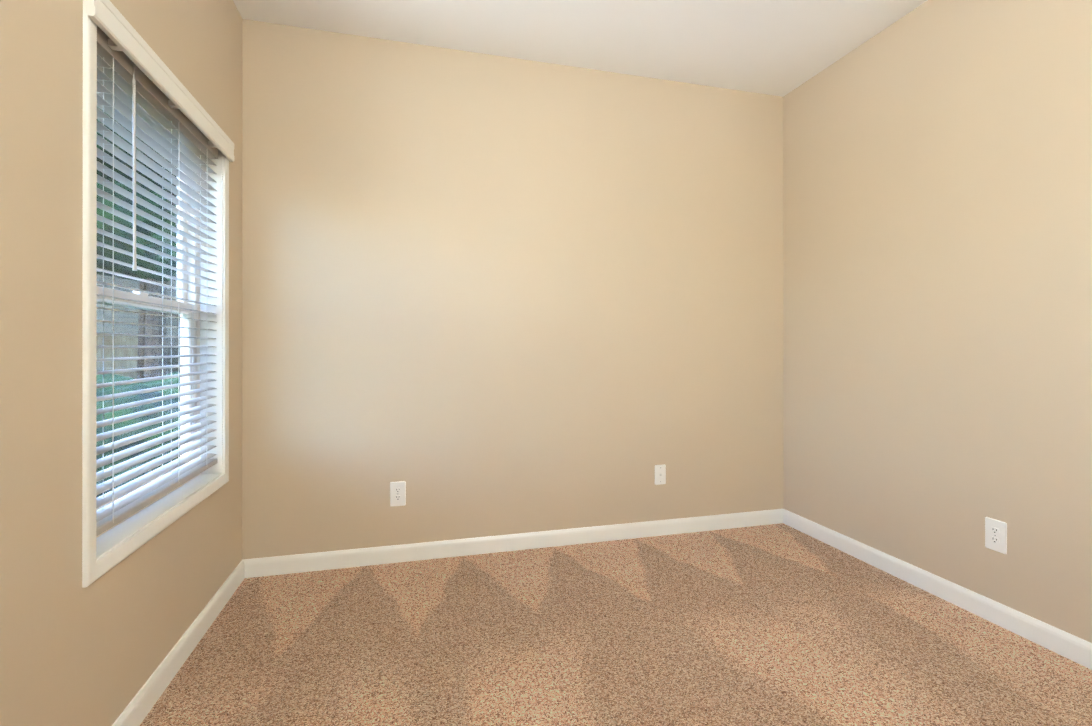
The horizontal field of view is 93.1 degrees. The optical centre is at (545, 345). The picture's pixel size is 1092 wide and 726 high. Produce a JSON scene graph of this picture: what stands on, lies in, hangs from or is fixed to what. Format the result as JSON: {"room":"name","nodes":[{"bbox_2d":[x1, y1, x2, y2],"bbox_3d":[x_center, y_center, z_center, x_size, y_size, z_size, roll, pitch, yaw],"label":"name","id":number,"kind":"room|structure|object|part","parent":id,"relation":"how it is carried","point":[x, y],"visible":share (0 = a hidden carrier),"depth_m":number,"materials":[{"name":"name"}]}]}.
{"room":"empty bedroom","nodes":[
{"label":"empty bedroom","id":0,"kind":"room"},
{"bbox_2d":[0,0,241,725],"bbox_3d":[-1.110,-0.234,0.796,0.150,2.740,3.557,0,0,-15],"label":"wall","id":1,"kind":"structure","parent":0,"point":[73,652],"depth_m":1.23,"materials":[{"name":"beige paint"}]},
{"bbox_2d":[82,0,228,587],"bbox_3d":[-1.292,-0.152,1.808,0.012,1.522,1.051,0,0,-15],"label":"window casing","id":2,"kind":"structure","parent":1,"relation":"in","point":[93,569],"depth_m":1.32,"materials":[{"name":"white wood"}]},
{"bbox_2d":[96,150,222,559],"bbox_3d":[-1.370,-0.152,1.788,0.148,1.452,0.981,0,0,-15],"label":"liner","id":3,"kind":"object","parent":1,"relation":"attached to","point":[114,537],"visible":0.23,"depth_m":2.25,"materials":[{"name":"white wood"}]},
{"bbox_2d":[96,101,199,537],"bbox_3d":[-1.409,-0.152,1.778,0.060,1.422,0.951,0,0,-15],"label":"window","id":4,"kind":"structure","parent":3,"relation":"attached to","point":[144,297],"depth_m":2.07,"materials":[{"name":"clear glass"}]},
{"bbox_2d":[87,0,233,535],"bbox_3d":[-1.318,-0.199,1.802,0.101,1.429,1.065,0,0,-15],"label":"window blind","id":5,"kind":"object","parent":3,"relation":"attached to","point":[163,90],"depth_m":1.70,"materials":[{"name":"white plastic"}]},
{"bbox_2d":[97,57,113,522],"bbox_3d":[-1.251,-0.156,1.460,0.052,1.318,0.007,0,0,-15],"label":"blind cord","id":6,"kind":"object","parent":5,"relation":"hanging from","point":[103,57],"depth_m":1.46,"materials":[{"name":"white fabric"}]},
{"bbox_2d":[132,63,136,270],"bbox_3d":[-1.236,-0.536,1.552,0.012,0.623,0.012,0,0,-15],"label":"tilt wand","id":7,"kind":"object","parent":5,"relation":"hanging from","point":[134,266],"visible":0.96,"depth_m":1.55,"materials":[{"name":"white plastic"}]},
{"bbox_3d":[-1.340,-0.158,1.796,0.048,1.267,0.939,0,0,-15],"label":"window blind slats","id":8,"kind":"part","parent":5,"relation":"part of","materials":[{"name":"white plastic"}]},
{"bbox_2d":[162,121,178,481],"bbox_3d":[-1.361,-0.156,1.876,0.052,1.318,0.007,0,0,-15],"label":"blind cord","id":9,"kind":"object","parent":5,"relation":"hanging from","point":[162,298],"depth_m":1.88,"materials":[{"name":"white fabric"}]},
{"bbox_2d":[193,148,206,464],"bbox_3d":[-1.429,-0.156,2.135,0.052,1.318,0.007,0,0,-15],"label":"blind cord","id":10,"kind":"object","parent":5,"relation":"hanging from","point":[200,148],"depth_m":2.14,"materials":[{"name":"white fabric"}]},
{"bbox_2d":[112,560,244,725],"bbox_3d":[-1.031,1.092,0.816,0.014,0.088,3.557,0,0,-15],"label":"baseboard","id":11,"kind":"structure","parent":1,"relation":"attached to","point":[139,707],"depth_m":1.80,"materials":[{"name":"white wood"}]},
{"bbox_2d":[242,19,782,558],"bbox_3d":[0.000,-0.232,3.005,3.420,2.740,0.150,0,0,-15],"label":"wall","id":12,"kind":"structure","parent":0,"point":[488,295],"depth_m":2.85,"materials":[{"name":"beige paint"}]},
{"bbox_2d":[390,481,405,506],"bbox_3d":[-0.779,0.781,2.717,0.080,0.128,0.008,0,0,-15],"label":"duplex electrical outlet","id":13,"kind":"object","parent":12,"relation":"attached to","point":[397,493],"visible":1,"depth_m":2.72,"materials":[{"name":"white plastic"}]},
{"bbox_2d":[242,509,782,577],"bbox_3d":[0.021,1.094,2.924,3.120,0.088,0.014,0,0,-15],"label":"baseboard","id":14,"kind":"structure","parent":12,"relation":"attached to","point":[291,564],"depth_m":2.84,"materials":[{"name":"white wood"}]},
{"bbox_2d":[655,464,665,484],"bbox_3d":[0.687,0.776,3.100,0.072,0.118,0.014,0,0,-15],"label":"outlet plate","id":15,"kind":"object","parent":12,"relation":"attached to","point":[660,474],"visible":1,"depth_m":3.10,"materials":[{"name":"white plastic"}]},
{"bbox_2d":[233,0,926,96],"bbox_3d":[0.471,-1.653,1.213,3.420,0.100,3.857,0,0,-15],"label":"ceiling","id":16,"kind":"structure","parent":0,"point":[782,48],"depth_m":2.62,"materials":[{"name":"paint"}]},
{"bbox_2d":[140,523,1091,725],"bbox_3d":[0.471,1.187,1.211,3.420,0.100,3.857,0,0,-15],"label":"floor","id":17,"kind":"structure","parent":0,"point":[781,624],"depth_m":1.94,"materials":[{"name":"carpet"}]},
{"bbox_2d":[783,0,1091,642],"bbox_3d":[2.053,-0.233,1.627,0.150,2.740,3.557,0,0,-15],"label":"wall","id":18,"kind":"structure","parent":0,"point":[937,282],"depth_m":2.29,"materials":[{"name":"beige paint"}]},
{"bbox_2d":[783,509,1091,669],"bbox_3d":[1.973,1.093,1.606,0.014,0.088,3.557,0,0,-15],"label":"baseboard","id":19,"kind":"structure","parent":18,"relation":"attached to","point":[1076,649],"depth_m":2.25,"materials":[{"name":"white wood"}]},
{"bbox_2d":[985,517,1006,553],"bbox_3d":[1.842,0.778,2.118,0.008,0.128,0.080,0,0,-15],"label":"duplex electrical outlet","id":20,"kind":"object","parent":18,"relation":"attached to","point":[995,535],"visible":1,"depth_m":2.11,"materials":[{"name":"white plastic"}]},
{"label":"outside","id":21,"kind":"structure","parent":0,"visible":0},
{"bbox_2d":[96,107,179,497],"bbox_3d":[-35.396,-2.513,13.214,59.840,9.060,95.000,0,0,-15],"label":"garden","id":22,"kind":"object","parent":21,"point":[107,341],"depth_m":6.71,"materials":[{"name":"green plant"}]}
]}

